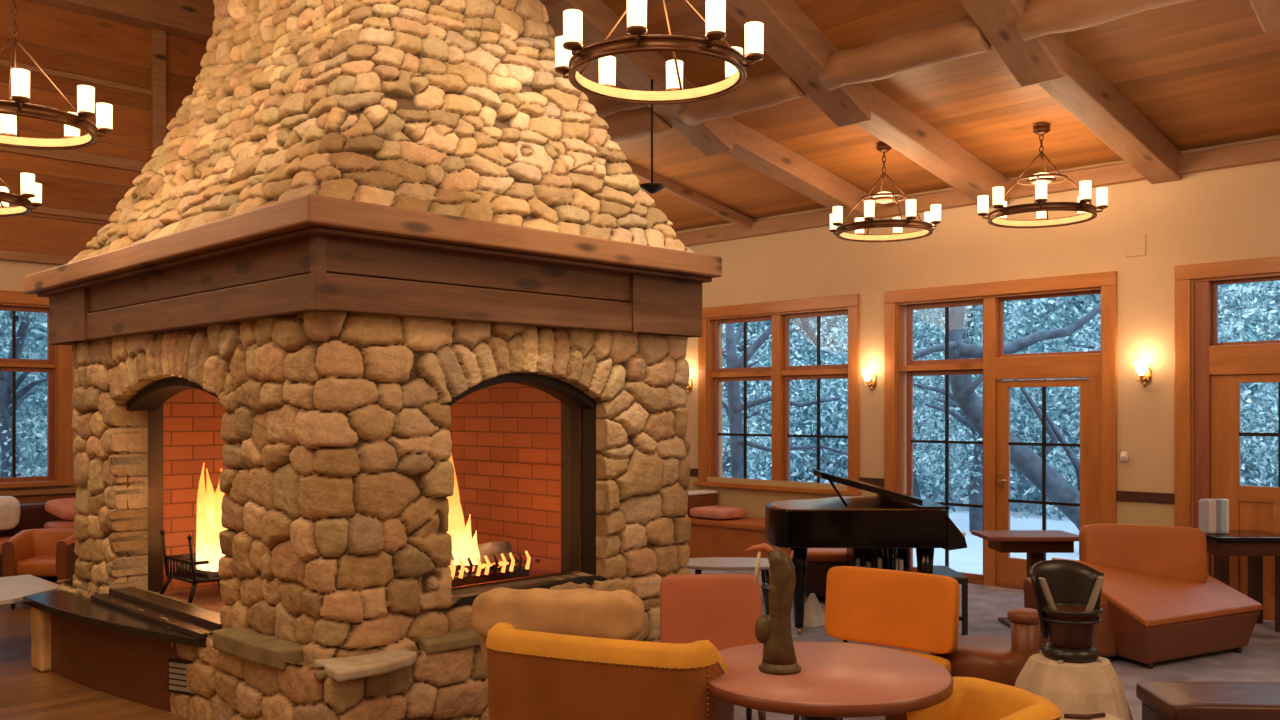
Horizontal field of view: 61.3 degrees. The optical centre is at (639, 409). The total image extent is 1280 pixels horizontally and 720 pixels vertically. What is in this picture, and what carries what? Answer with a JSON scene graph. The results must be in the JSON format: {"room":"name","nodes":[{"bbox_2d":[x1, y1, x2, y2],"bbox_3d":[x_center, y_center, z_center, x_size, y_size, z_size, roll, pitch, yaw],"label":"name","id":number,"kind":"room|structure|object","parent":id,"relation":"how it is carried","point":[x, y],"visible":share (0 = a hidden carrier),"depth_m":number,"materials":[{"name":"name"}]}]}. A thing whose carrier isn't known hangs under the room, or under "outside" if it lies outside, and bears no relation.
{"room":"hotel lobby","nodes":[
{"label":"hotel lobby","id":0,"kind":"room"},
{"bbox_2d":[0,260,79,490],"bbox_3d":[-6.930,0.075,11.349,14.250,3.350,0.250,0,0,-45],"label":"wall","id":1,"kind":"structure","parent":0,"point":[12,273],"depth_m":11.52,"materials":[{"name":"beige paint"}]},
{"bbox_2d":[0,290,76,487],"bbox_3d":[-7.220,-0.220,10.995,2.660,2.080,0.340,0,0,-45],"label":"window","id":2,"kind":"structure","parent":1,"relation":"in","point":[22,301],"depth_m":11.75,"materials":[{"name":"brown wood"}]},
{"bbox_2d":[0,487,77,495],"bbox_3d":[-6.940,0.880,11.112,13.900,0.060,0.070,0,0,-45],"label":"trim","id":3,"kind":"structure","parent":1,"relation":"attached to","point":[71,489],"depth_m":11.56,"materials":[{"name":"brown wood"}]},
{"bbox_2d":[12,493,75,502],"bbox_3d":[-6.954,1.320,11.126,13.900,0.860,0.030,0,0,-45],"label":"trim","id":4,"kind":"structure","parent":1,"relation":"attached to","point":[30,498],"depth_m":11.63,"materials":[{"name":"brown wood"}]},
{"bbox_2d":[0,601,188,719],"bbox_3d":[-0.990,1.800,5.409,14.250,0.100,17.050,0,0,-45],"label":"floor","id":5,"kind":"structure","parent":0,"point":[26,692],"depth_m":6.67,"materials":[{"name":"brown wood"}]},
{"bbox_2d":[0,574,58,604],"bbox_3d":[-4.974,1.518,7.449,1.700,0.465,1.130,0,0,-45],"label":"table","id":6,"kind":"object","parent":5,"relation":"on","point":[13,589],"visible":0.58,"depth_m":7.82,"materials":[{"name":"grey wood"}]},
{"bbox_2d":[0,502,63,576],"bbox_3d":[-6.350,1.360,10.875,2.080,0.780,0.800,0,0,-45],"label":"sofa","id":7,"kind":"object","parent":5,"relation":"on","point":[33,515],"visible":0.02,"depth_m":11.17,"materials":[{"name":"brown leather"}]},
{"bbox_2d":[0,496,20,529],"bbox_3d":[-6.428,1.030,10.741,0.460,0.344,0.204,0,0,-45],"label":"cushion","id":8,"kind":"object","parent":7,"relation":"on","point":[10,507],"visible":1,"depth_m":10.77,"materials":[{"name":"beige fabric"}]},
{"bbox_2d":[44,520,73,528],"bbox_3d":[-5.742,1.190,10.946,0.500,0.140,0.420,0,0,-40],"label":"cushion","id":9,"kind":"object","parent":7,"relation":"on","point":[61,523],"visible":0.24,"depth_m":10.75,"materials":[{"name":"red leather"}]},
{"bbox_2d":[45,498,77,519],"bbox_3d":[-5.798,1.015,11.102,0.418,0.201,0.500,0,0,27],"label":"cushion","id":10,"kind":"object","parent":9,"relation":"on","point":[64,509],"visible":0.47,"depth_m":10.89,"materials":[{"name":"red fabric"}]},
{"bbox_2d":[1,528,77,608],"bbox_3d":[-5.304,1.419,9.697,0.628,0.664,0.520,0,0,-3],"label":"barrel chair","id":11,"kind":"object","parent":5,"relation":"on","point":[46,554],"visible":0.47,"depth_m":9.51,"materials":[{"name":"brown leather"}]},
{"bbox_2d":[23,0,721,719],"bbox_3d":[-2.039,-1.895,7.471,3.232,7.310,4.341,0,0,-45],"label":"fireplace","id":12,"kind":"object","parent":5,"relation":"on","point":[371,244],"depth_m":6.16,"materials":[{"name":"stone"}]},
{"bbox_2d":[168,658,193,695],"bbox_3d":[-2.599,1.525,6.165,0.104,0.190,0.232,0,0,-45],"label":"vent","id":13,"kind":"object","parent":12,"relation":"attached to","point":[180,670],"depth_m":6.15,"materials":[{"name":"metal"}]},
{"bbox_2d":[166,553,225,583],"bbox_3d":[-2.906,1.050,7.234,0.364,0.141,0.444,0,0,-45],"label":"grate","id":14,"kind":"object","parent":12,"relation":"on","point":[180,563],"depth_m":7.07,"materials":[{"name":"metal"}]},
{"bbox_2d":[185,565,216,578],"bbox_3d":[-2.949,1.070,7.191,0.362,0.080,0.084,0,0,36],"label":"log","id":15,"kind":"object","parent":12,"relation":"in","point":[198,573],"visible":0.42,"depth_m":7.10,"materials":[{"name":"brown wood"}]},
{"bbox_2d":[196,463,226,571],"bbox_3d":[-2.819,0.702,7.166,0.251,0.709,0.302,0,0,-45],"label":"fire","id":16,"kind":"object","parent":12,"relation":"in","point":[209,511],"visible":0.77,"depth_m":7.08,"materials":[{"name":"yellow"}]},
{"bbox_2d":[24,194,721,293],"bbox_3d":[-2.019,-0.929,7.513,2.910,0.133,4.320,0,0,-45],"label":"mantel shelf","id":17,"kind":"object","parent":12,"relation":"attached to","point":[328,213],"depth_m":5.87,"materials":[{"name":"brown wood"}]},
{"bbox_2d":[67,0,694,263],"bbox_3d":[-1.798,-3.260,7.270,2.881,4.580,3.622,0,0,-45],"label":"hood","id":18,"kind":"object","parent":12,"relation":"attached to","point":[449,112],"depth_m":6.28,"materials":[{"name":"beige stone"}]},
{"bbox_2d":[451,551,530,586],"bbox_3d":[-1.085,0.949,6.523,0.810,0.163,0.400,0,0,-45],"label":"grate","id":19,"kind":"object","parent":12,"relation":"in","point":[495,573],"visible":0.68,"depth_m":6.48,"materials":[{"name":"metal"}]},
{"bbox_2d":[450,561,514,571],"bbox_3d":[-1.010,0.940,6.422,0.652,0.036,0.104,0,0,-45],"label":"glowing coals","id":20,"kind":"object","parent":19,"relation":"on","point":[501,562],"visible":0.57,"depth_m":6.48,"materials":[{"name":"orange"}]},
{"bbox_2d":[478,541,512,564],"bbox_3d":[-0.898,0.881,6.640,0.213,0.140,0.146,0,0,-28],"label":"log","id":21,"kind":"object","parent":19,"relation":"on","point":[489,549],"visible":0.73,"depth_m":6.59,"materials":[{"name":"brown wood"}]},
{"bbox_2d":[452,557,539,579],"bbox_3d":[-1.039,0.958,6.566,0.909,0.058,0.376,0,0,-45],"label":"bed","id":22,"kind":"object","parent":19,"relation":"on","point":[516,560],"visible":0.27,"depth_m":6.66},
{"bbox_2d":[447,454,479,566],"bbox_3d":[-1.093,0.561,6.487,0.266,0.743,0.123,0,0,-27],"label":"fire","id":23,"kind":"object","parent":22,"relation":"on","point":[464,546],"visible":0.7,"depth_m":6.46,"materials":[{"name":"yellow"}]},
{"bbox_2d":[0,0,206,256],"bbox_3d":[-6.997,-3.625,11.239,14.000,4.050,0.310,0,0,-45],"label":"ceiling","id":24,"kind":"structure","parent":0,"point":[57,38],"depth_m":11.85,"materials":[{"name":"brown wood"}]},
{"bbox_2d":[0,250,73,264],"bbox_3d":[-8.503,-1.625,9.528,9.450,0.090,0.100,0,0,-45],"label":"trim","id":25,"kind":"structure","parent":24,"relation":"attached to","point":[4,255],"depth_m":11.51,"materials":[{"name":"brown wood"}]},
{"bbox_2d":[9,203,110,220],"bbox_3d":[-8.482,-2.145,9.507,9.450,0.070,0.040,0,0,-45],"label":"trim","id":26,"kind":"structure","parent":24,"relation":"attached to","point":[45,210],"depth_m":11.75,"materials":[{"name":"brown wood"}]},
{"bbox_2d":[0,146,147,171],"bbox_3d":[-8.471,-2.770,9.496,9.450,0.120,0.070,0,0,-45],"label":"trim","id":27,"kind":"structure","parent":24,"relation":"attached to","point":[75,156],"depth_m":11.84,"materials":[{"name":"brown wood"}]},
{"bbox_2d":[0,59,151,94],"bbox_3d":[-8.712,-3.640,9.277,8.800,0.060,0.040,0,0,-45],"label":"trim","id":28,"kind":"structure","parent":24,"relation":"attached to","point":[7,63],"depth_m":11.83,"materials":[{"name":"brown wood"}]},
{"bbox_2d":[32,0,214,42],"bbox_3d":[-8.404,-4.620,9.429,9.450,0.500,0.260,0,0,-45],"label":"ceiling beam","id":29,"kind":"structure","parent":24,"relation":"attached to","point":[191,19],"depth_m":12.24,"materials":[{"name":"brown wood"}]},
{"bbox_2d":[151,28,165,158],"bbox_3d":[-5.540,-3.600,12.434,0.150,1.540,0.060,0,0,-45],"label":"trim","id":30,"kind":"structure","parent":24,"relation":"attached to","point":[158,37],"depth_m":12.40,"materials":[{"name":"brown wood"}]},
{"bbox_2d":[548,0,1279,231],"bbox_3d":[2.457,-2.858,8.680,4.750,1.276,16.800,0,0,-45],"label":"ceiling","id":31,"kind":"structure","parent":0,"point":[1204,73],"depth_m":8.77,"materials":[{"name":"brown wood"}]},
{"bbox_2d":[541,0,732,156],"bbox_3d":[0.018,-2.960,9.118,2.000,1.265,0.330,0,0,-45],"label":"ceiling beam","id":32,"kind":"structure","parent":31,"relation":"attached to","point":[635,70],"depth_m":9.00,"materials":[{"name":"brown wood"}]},
{"bbox_2d":[602,106,672,143],"bbox_3d":[-0.300,-2.612,10.128,0.301,0.284,1.530,0,0,-45],"label":"log purlin","id":33,"kind":"object","parent":31,"relation":"attached to","point":[629,125],"visible":0.44,"depth_m":9.76,"materials":[{"name":"brown wood"}]},
{"bbox_2d":[639,79,664,193],"bbox_3d":[0.100,-2.411,9.000,0.220,1.222,0.217,0,0,-45],"label":"spotlight","id":34,"kind":"object","parent":31,"relation":"hanging from","point":[651,188],"visible":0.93,"depth_m":8.99,"materials":[{"name":"metal"}]},
{"bbox_2d":[625,161,754,228],"bbox_3d":[0.350,-2.428,11.805,2.790,0.612,0.100,0,0,-45],"label":"rafter","id":35,"kind":"object","parent":31,"relation":"attached to","point":[690,196],"visible":0.56,"depth_m":12.01,"materials":[{"name":"brown wood"}]},
{"bbox_2d":[678,69,805,125],"bbox_3d":[0.843,-2.613,8.986,0.300,0.280,1.205,0,0,-45],"label":"log purlin","id":36,"kind":"object","parent":31,"relation":"attached to","point":[764,90],"visible":0.77,"depth_m":8.80,"materials":[{"name":"brown wood"}]},
{"bbox_2d":[726,0,870,127],"bbox_3d":[1.043,-2.960,8.093,2.000,1.265,0.330,0,0,-45],"label":"ceiling beam","id":37,"kind":"structure","parent":31,"relation":"attached to","point":[792,40],"depth_m":8.18,"materials":[{"name":"brown wood"}]},
{"bbox_2d":[725,119,880,221],"bbox_3d":[1.503,-2.368,10.653,2.790,0.732,0.260,0,0,-45],"label":"rafter","id":38,"kind":"object","parent":31,"relation":"attached to","point":[751,148],"visible":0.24,"depth_m":10.56,"materials":[{"name":"brown wood"}]},
{"bbox_2d":[830,144,940,241],"bbox_3d":[2.260,-2.033,10.000,1.010,0.827,1.010,0,0,-1],"label":"chandelier","id":39,"kind":"object","parent":31,"relation":"hanging from","point":[932,217],"visible":1,"depth_m":9.86,"materials":[{"name":"brown metal"}]},
{"bbox_2d":[817,15,991,90],"bbox_3d":[1.918,-2.610,7.909,0.300,0.286,1.333,0,0,-45],"label":"log purlin","id":40,"kind":"object","parent":31,"relation":"attached to","point":[898,53],"visible":0.94,"depth_m":7.78,"materials":[{"name":"brown wood"}]},
{"bbox_2d":[856,86,1009,206],"bbox_3d":[2.528,-2.368,9.627,2.790,0.732,0.260,0,0,-45],"label":"rafter","id":41,"kind":"object","parent":31,"relation":"attached to","point":[890,122],"visible":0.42,"depth_m":9.58,"materials":[{"name":"brown wood"}]},
{"bbox_2d":[959,0,1064,86],"bbox_3d":[2.160,-2.960,6.976,2.000,1.265,0.330,0,0,-45],"label":"ceiling beam","id":42,"kind":"structure","parent":31,"relation":"attached to","point":[1041,59],"depth_m":7.38,"materials":[{"name":"brown wood"}]},
{"bbox_2d":[977,122,1107,227],"bbox_3d":[3.420,-2.033,9.200,1.010,0.827,1.010,0,0,36],"label":"chandelier","id":43,"kind":"object","parent":31,"relation":"hanging from","point":[1086,212],"visible":1,"depth_m":9.05,"materials":[{"name":"brown metal"}]},
{"bbox_2d":[1015,0,1192,40],"bbox_3d":[3.033,-2.610,6.797,0.302,0.289,1.314,0,0,-45],"label":"log purlin","id":44,"kind":"object","parent":31,"relation":"attached to","point":[1040,17],"visible":0.96,"depth_m":6.93,"materials":[{"name":"brown wood"}]},
{"bbox_2d":[1038,42,1181,183],"bbox_3d":[3.645,-2.368,8.510,2.790,0.732,0.260,0,0,-45],"label":"rafter","id":45,"kind":"object","parent":31,"relation":"attached to","point":[1083,92],"visible":0.56,"depth_m":8.52,"materials":[{"name":"brown wood"}]},
{"bbox_2d":[1249,0,1279,32],"bbox_3d":[3.270,-2.960,5.865,2.000,1.265,0.330,0,0,-45],"label":"ceiling beam","id":46,"kind":"structure","parent":31,"relation":"attached to","point":[1267,12],"depth_m":6.52,"materials":[{"name":"brown wood"}]},
{"bbox_2d":[675,135,1279,492],"bbox_3d":[4.048,-0.400,10.271,0.250,4.300,16.800,0,0,-45],"label":"wall","id":47,"kind":"structure","parent":0,"point":[1227,214],"depth_m":10.08,"materials":[{"name":"beige paint"}]},
{"bbox_2d":[693,294,860,495],"bbox_3d":[1.623,-0.165,12.633,2.390,2.190,0.340,0,0,45],"label":"window","id":48,"kind":"structure","parent":47,"relation":"in","point":[711,374],"depth_m":12.59,"materials":[{"name":"brown wood"}]},
{"bbox_2d":[862,370,876,390],"bbox_3d":[2.452,-0.318,11.574,0.165,0.225,0.164,0,0,-45],"label":"wall sconce","id":49,"kind":"object","parent":47,"relation":"attached to","point":[871,380],"visible":1,"depth_m":11.55,"materials":[{"name":"white glass"}]},
{"bbox_2d":[688,476,1173,525],"bbox_3d":[4.946,1.285,9.188,0.012,0.930,13.800,0,0,-45],"label":"trim","id":50,"kind":"structure","parent":47,"relation":"attached to","point":[754,501],"depth_m":12.41,"materials":[{"name":"paint"}]},
{"bbox_2d":[690,468,1174,503],"bbox_3d":[4.937,0.775,9.180,0.035,0.090,13.800,0,0,-45],"label":"trim","id":51,"kind":"structure","parent":47,"relation":"attached to","point":[1135,496],"depth_m":9.67,"materials":[{"name":"brown wood"}]},
{"bbox_2d":[676,139,1279,246],"bbox_3d":[3.924,-2.130,10.147,0.100,0.160,16.800,0,0,-45],"label":"trim","id":52,"kind":"structure","parent":47,"relation":"attached to","point":[1264,151],"depth_m":10.35,"materials":[{"name":"brown wood"}]},
{"bbox_2d":[884,271,1116,589],"bbox_3d":[3.551,0.245,10.735,2.420,3.010,0.296,0,0,45],"label":"door","id":53,"kind":"structure","parent":47,"relation":"in","point":[1098,393],"depth_m":10.63,"materials":[{"name":"brown wood"}]},
{"bbox_2d":[1120,452,1128,461],"bbox_3d":[4.361,0.420,9.735,0.064,0.090,0.068,0,0,-45],"label":"wall switch","id":54,"kind":"object","parent":47,"relation":"attached to","point":[1124,456],"visible":1,"depth_m":9.72,"materials":[{"name":"white paint"}]},
{"bbox_2d":[1126,234,1145,256],"bbox_3d":[4.447,-1.475,9.687,0.012,0.190,0.170,0,0,-45],"label":"air vent","id":55,"kind":"object","parent":47,"relation":"in","point":[1135,244],"visible":1,"depth_m":9.68,"materials":[{"name":"beige paint"}]},
{"bbox_2d":[1133,361,1151,386],"bbox_3d":[4.453,-0.318,9.572,0.165,0.225,0.164,0,0,-45],"label":"wall sconce","id":56,"kind":"object","parent":47,"relation":"attached to","point":[1141,367],"visible":1,"depth_m":9.55,"materials":[{"name":"white glass"}]},
{"bbox_2d":[1174,256,1279,620],"bbox_3d":[5.606,0.245,8.689,2.380,3.010,0.285,0,0,45],"label":"door","id":57,"kind":"structure","parent":47,"relation":"in","point":[1209,374],"depth_m":9.25,"materials":[{"name":"brown wood"}]},
{"bbox_2d":[689,569,1279,719],"bbox_3d":[1.446,1.744,7.669,7.090,0.012,16.760,0,0,-45],"label":"floor","id":58,"kind":"structure","parent":0,"point":[1259,661],"depth_m":7.58,"materials":[{"name":"grey carpet"}]},
{"bbox_2d":[472,587,644,695],"bbox_3d":[-0.365,1.284,5.220,0.808,0.911,0.630,0,0,6],"label":"padded chair","id":59,"kind":"object","parent":58,"relation":"on","point":[618,614],"visible":0.52,"depth_m":4.92,"materials":[{"name":"beige fabric"}]},
{"bbox_2d":[472,587,644,639],"bbox_3d":[-0.383,0.953,5.019,0.800,0.249,0.216,0,0,6],"label":"cushion","id":60,"kind":"object","parent":59,"relation":"on","point":[618,614],"depth_m":4.92,"materials":[{"name":"beige fabric"}]},
{"bbox_2d":[486,622,733,719],"bbox_3d":[-0.129,1.294,4.224,0.961,0.889,0.485,0,0,23],"label":"barrel chair","id":61,"kind":"object","parent":58,"relation":"on","point":[533,675],"visible":0.88,"depth_m":3.99,"materials":[{"name":"leather"}]},
{"bbox_2d":[660,574,765,719],"bbox_3d":[0.379,1.303,5.468,0.541,0.874,0.596,0,0,-3],"label":"chair","id":62,"kind":"object","parent":58,"relation":"on","point":[723,610],"visible":0.38,"depth_m":5.64,"materials":[{"name":"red leather"}]},
{"bbox_2d":[686,557,769,584],"bbox_3d":[0.840,1.564,9.900,0.950,0.352,0.620,0,0,0],"label":"coffee table","id":63,"kind":"object","parent":58,"relation":"on","point":[709,563],"visible":0.64,"depth_m":9.77,"materials":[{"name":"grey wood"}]},
{"bbox_2d":[687,494,790,557],"bbox_3d":[1.089,1.378,12.579,0.630,0.720,2.450,0,0,-45],"label":"window bench","id":64,"kind":"object","parent":58,"relation":"on","point":[709,537],"visible":0.23,"depth_m":12.36,"materials":[{"name":"wood"}]},
{"bbox_2d":[688,490,717,495],"bbox_3d":[0.654,0.998,13.007,0.640,0.035,0.230,0,0,-45],"label":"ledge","id":65,"kind":"object","parent":64,"relation":"on","point":[695,492],"visible":0.51,"depth_m":12.99,"materials":[{"name":"white paint"}]},
{"bbox_2d":[690,506,746,518],"bbox_3d":[0.919,1.200,12.657,0.500,0.120,0.560,0,0,-45],"label":"seat cushion","id":66,"kind":"object","parent":64,"relation":"on","point":[711,512],"visible":1,"depth_m":12.48,"materials":[{"name":"red fabric"}]},
{"bbox_2d":[804,593,824,626],"bbox_3d":[1.402,1.614,8.778,0.216,0.248,0.196,0,0,-45],"label":"sign","id":67,"kind":"object","parent":58,"relation":"on","point":[814,615],"visible":0.78,"depth_m":8.72,"materials":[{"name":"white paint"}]},
{"bbox_2d":[805,548,845,598],"bbox_3d":[1.790,1.493,9.980,0.678,0.450,0.497,0,0,0],"label":"upholstered stool","id":68,"kind":"object","parent":58,"relation":"on","point":[819,560],"visible":0.28,"depth_m":9.77,"materials":[{"name":"leather"}]},
{"bbox_2d":[708,642,952,719],"bbox_3d":[0.690,1.363,4.130,0.975,0.750,0.975,0,0,-45],"label":"round table","id":69,"kind":"object","parent":58,"relation":"on","point":[835,681],"visible":0.8,"depth_m":3.92,"materials":[{"name":"brown wood"}]},
{"bbox_2d":[744,543,800,674],"bbox_3d":[0.518,0.746,4.109,0.194,0.483,0.164,0,0,36],"label":"bronze sculpture","id":70,"kind":"object","parent":69,"relation":"on","point":[773,630],"visible":1,"depth_m":4.06,"materials":[{"name":"brown metal"}]},
{"bbox_2d":[765,470,966,634],"bbox_3d":[1.701,1.102,8.640,1.458,1.273,1.380,0,0,0],"label":"grand piano","id":71,"kind":"object","parent":58,"relation":"on","point":[888,520],"visible":0.78,"depth_m":7.95,"materials":[{"name":"black paint"}]},
{"bbox_2d":[794,566,959,719],"bbox_3d":[1.210,1.298,5.593,0.755,0.885,0.593,0,0,38],"label":"chair","id":72,"kind":"object","parent":58,"relation":"on","point":[916,611],"visible":0.65,"depth_m":5.71,"materials":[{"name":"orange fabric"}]},
{"bbox_2d":[846,548,909,571],"bbox_3d":[2.110,1.458,9.590,0.500,0.560,0.280,0,0,0],"label":"bookcase","id":73,"kind":"object","parent":58,"relation":"on","point":[902,553],"visible":0.02,"depth_m":9.63,"materials":[{"name":"brown wood"}]},
{"bbox_2d":[857,553,864,566],"bbox_3d":[1.960,1.495,9.575,0.034,0.422,0.190,0,0,0],"label":"book","id":74,"kind":"object","parent":73,"relation":"in","point":[860,556],"visible":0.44,"depth_m":9.48,"materials":[{"name":"black paper"}]},
{"bbox_2d":[868,554,875,567],"bbox_3d":[2.056,1.497,9.575,0.034,0.417,0.190,0,0,0],"label":"book","id":75,"kind":"object","parent":73,"relation":"in","point":[871,558],"visible":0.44,"depth_m":9.48,"materials":[{"name":"brown leather"}]},
{"bbox_2d":[874,555,881,568],"bbox_3d":[2.104,1.503,9.575,0.034,0.407,0.190,0,0,0],"label":"book","id":76,"kind":"object","parent":73,"relation":"in","point":[878,559],"visible":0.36,"depth_m":9.48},
{"bbox_2d":[933,565,967,634],"bbox_3d":[2.360,1.498,8.450,0.240,0.480,0.600,0,0,0],"label":"piano bench","id":77,"kind":"object","parent":58,"relation":"on","point":[943,570],"visible":0.37,"depth_m":8.16,"materials":[{"name":"black wood"}]},
{"bbox_2d":[885,677,1061,719],"bbox_3d":[1.250,1.394,3.995,0.475,0.689,0.553,0,0,-28],"label":"barrel chair","id":78,"kind":"object","parent":58,"relation":"on","point":[971,698],"visible":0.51,"depth_m":4.10,"materials":[{"name":"leather"}]},
{"bbox_2d":[930,608,1039,685],"bbox_3d":[1.836,1.360,5.685,0.520,0.680,0.562,0,0,-45],"label":"seat","id":79,"kind":"object","parent":58,"relation":"on","point":[994,659],"visible":0.56,"depth_m":5.49,"materials":[{"name":"brown leather"}]},
{"bbox_2d":[971,530,1078,627],"bbox_3d":[3.140,1.371,8.770,0.760,0.735,0.480,0,0,0],"label":"side table","id":80,"kind":"object","parent":58,"relation":"on","point":[1034,543],"visible":0.72,"depth_m":8.61,"materials":[{"name":"brown wood"}]},
{"bbox_2d":[1030,560,1104,663],"bbox_3d":[2.031,1.234,5.100,0.416,1.015,0.416,0,0,-6],"label":"vase","id":81,"kind":"object","parent":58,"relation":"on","point":[1067,594],"visible":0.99,"depth_m":5.09,"materials":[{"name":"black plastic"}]},
{"bbox_2d":[1041,603,1103,648],"bbox_3d":[2.032,1.023,5.083,0.269,0.190,0.260,0,0,-45],"label":"tray","id":82,"kind":"object","parent":81,"relation":"on","point":[1067,625],"depth_m":5.02,"materials":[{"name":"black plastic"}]},
{"bbox_2d":[1023,524,1261,668],"bbox_3d":[3.631,1.296,7.821,1.723,0.884,1.012,0,0,-30],"label":"lounge seat","id":83,"kind":"object","parent":58,"relation":"on","point":[1159,601],"visible":0.77,"depth_m":7.65,"materials":[{"name":"brown leather"}]},
{"bbox_2d":[1136,681,1279,719],"bbox_3d":[2.860,1.512,4.930,1.020,0.453,0.460,0,0,3],"label":"table","id":84,"kind":"object","parent":58,"relation":"on","point":[1161,700],"visible":1,"depth_m":4.85,"materials":[{"name":"brown wood"}]},
{"bbox_2d":[1205,530,1279,632],"bbox_3d":[4.785,1.363,8.640,0.630,0.750,0.540,0,0,0],"label":"dining table","id":85,"kind":"object","parent":58,"relation":"on","point":[1254,544],"visible":0.6,"depth_m":8.43,"materials":[{"name":"black paint"}]},
{"bbox_2d":[1199,499,1228,533],"bbox_3d":[4.570,0.847,8.600,0.240,0.280,0.040,0,0,0],"label":"holder","id":86,"kind":"object","parent":85,"relation":"on","point":[1213,513],"visible":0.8,"depth_m":8.58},
{"bbox_3d":[1.934,1.580,4.620,0.409,0.310,0.387,0,0,-45],"label":"cube","id":87,"kind":"object","parent":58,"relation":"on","visible":0},
{"bbox_2d":[1060,712,1122,719],"bbox_3d":[1.934,1.371,4.620,0.360,0.126,0.260,0,0,-15],"label":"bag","id":88,"kind":"object","parent":87,"relation":"on","point":[1094,715],"visible":0.78,"depth_m":4.65,"materials":[{"name":"beige fabric"}]},
{"bbox_2d":[1014,654,1132,719],"bbox_3d":[2.013,1.440,5.090,0.657,0.555,0.662,0,0,-45],"label":"pedestal","id":89,"kind":"object","parent":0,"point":[1074,688],"visible":0.64,"depth_m":4.95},
{"bbox_3d":[-2.546,-5.575,3.677,9.600,0.150,16.800,0,0,-45],"label":"ceiling","id":90,"kind":"structure","parent":0,"visible":0},
{"bbox_2d":[0,173,41,216],"bbox_3d":[-4.950,-3.494,7.900,0.973,4.011,0.973,0,0,-22],"label":"chandelier","id":91,"kind":"object","parent":90,"relation":"hanging from","point":[31,192],"visible":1,"depth_m":7.91,"materials":[{"name":"brown metal"}]},
{"bbox_2d":[0,0,112,149],"bbox_3d":[-3.650,-3.565,6.300,1.010,3.885,1.010,0,0,-18],"label":"chandelier","id":92,"kind":"object","parent":90,"relation":"hanging from","point":[19,87],"visible":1,"depth_m":6.30,"materials":[{"name":"brown metal"}]},
{"bbox_2d":[555,0,763,104],"bbox_3d":[0.085,-3.563,5.300,0.999,3.888,0.999,0,0,28],"label":"chandelier","id":93,"kind":"object","parent":90,"relation":"hanging from","point":[567,61],"visible":1,"depth_m":5.16,"materials":[{"name":"brown metal"}]},
{"label":"outside","id":94,"kind":"structure","parent":0,"visible":0},
{"bbox_2d":[921,494,1078,534],"bbox_3d":[0.000,2.120,21.213,90.000,0.460,90.000,0,0,-45],"label":"ground","id":95,"kind":"structure","parent":94,"point":[960,519],"depth_m":18.47,"materials":[{"name":"white snow"}]},
{"bbox_2d":[0,310,46,477],"bbox_3d":[-8.998,-0.343,15.530,2.615,4.724,3.761,0,0,-45],"label":"frosted tree","id":96,"kind":"object","parent":95,"relation":"on","point":[5,377],"visible":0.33,"depth_m":15.39,"materials":[{"name":"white plant"}]},
{"bbox_2d":[0,311,46,476],"bbox_3d":[-14.851,-1.643,13.430,26.170,7.394,2.205,0,0,-45],"label":"hedge","id":97,"kind":"object","parent":95,"relation":"on","point":[36,345],"visible":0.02,"depth_m":17.86,"materials":[{"name":"plant"}]},
{"bbox_2d":[722,318,847,479],"bbox_3d":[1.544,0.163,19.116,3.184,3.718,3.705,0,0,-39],"label":"frosted tree","id":98,"kind":"object","parent":95,"relation":"on","point":[726,458],"visible":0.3,"depth_m":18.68,"materials":[{"name":"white plant"}]},
{"bbox_2d":[803,312,982,497],"bbox_3d":[4.650,-0.658,19.230,3.934,5.372,3.231,0,0,34],"label":"frosted tree","id":99,"kind":"object","parent":95,"relation":"on","point":[840,382],"visible":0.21,"depth_m":18.73,"materials":[{"name":"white plant"}]},
{"bbox_2d":[845,297,1086,531],"bbox_3d":[4.692,-0.253,15.702,3.536,4.526,3.038,0,0,17],"label":"frosted tree","id":100,"kind":"object","parent":95,"relation":"on","point":[971,325],"visible":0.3,"depth_m":15.70,"materials":[{"name":"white plant"}]},
{"bbox_2d":[722,281,1279,520],"bbox_3d":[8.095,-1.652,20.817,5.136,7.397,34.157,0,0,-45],"label":"foliage","id":101,"kind":"object","parent":95,"relation":"on","point":[1088,304],"visible":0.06,"depth_m":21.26,"materials":[{"name":"plant"}]},
{"bbox_2d":[913,301,1100,529],"bbox_3d":[4.735,0.145,13.438,3.513,4.927,0.731,0,0,7],"label":"leaning tree","id":102,"kind":"object","parent":95,"relation":"on","point":[1023,458],"visible":0.49,"depth_m":13.26,"materials":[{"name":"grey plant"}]},
{"bbox_2d":[1015,282,1279,482],"bbox_3d":[7.416,-0.708,15.822,3.682,5.408,2.837,0,0,40],"label":"frosted tree","id":103,"kind":"object","parent":95,"relation":"on","point":[1080,344],"visible":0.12,"depth_m":16.05,"materials":[{"name":"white plant"}]},
{"bbox_2d":[1218,281,1279,486],"bbox_3d":[8.072,-0.110,12.824,2.853,4.232,2.773,0,0,-7],"label":"frosted tree","id":104,"kind":"object","parent":95,"relation":"on","point":[1257,410],"visible":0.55,"depth_m":12.79,"materials":[{"name":"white plant"}]},
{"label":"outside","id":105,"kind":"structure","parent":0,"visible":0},
{"bbox_2d":[0,313,46,476],"bbox_3d":[-19.269,-2.450,19.976,41.000,9.600,12.500,0,0,-45],"label":"slope","id":106,"kind":"structure","parent":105,"point":[36,326],"depth_m":20.03,"materials":[{"name":"white snow"}]},
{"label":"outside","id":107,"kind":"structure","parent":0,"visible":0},
{"bbox_2d":[913,531,1078,574],"bbox_3d":[5.215,1.825,12.286,4.250,0.110,26.000,0,0,-45],"label":"patio","id":108,"kind":"structure","parent":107,"point":[969,559],"depth_m":13.05,"materials":[{"name":"white snow"}]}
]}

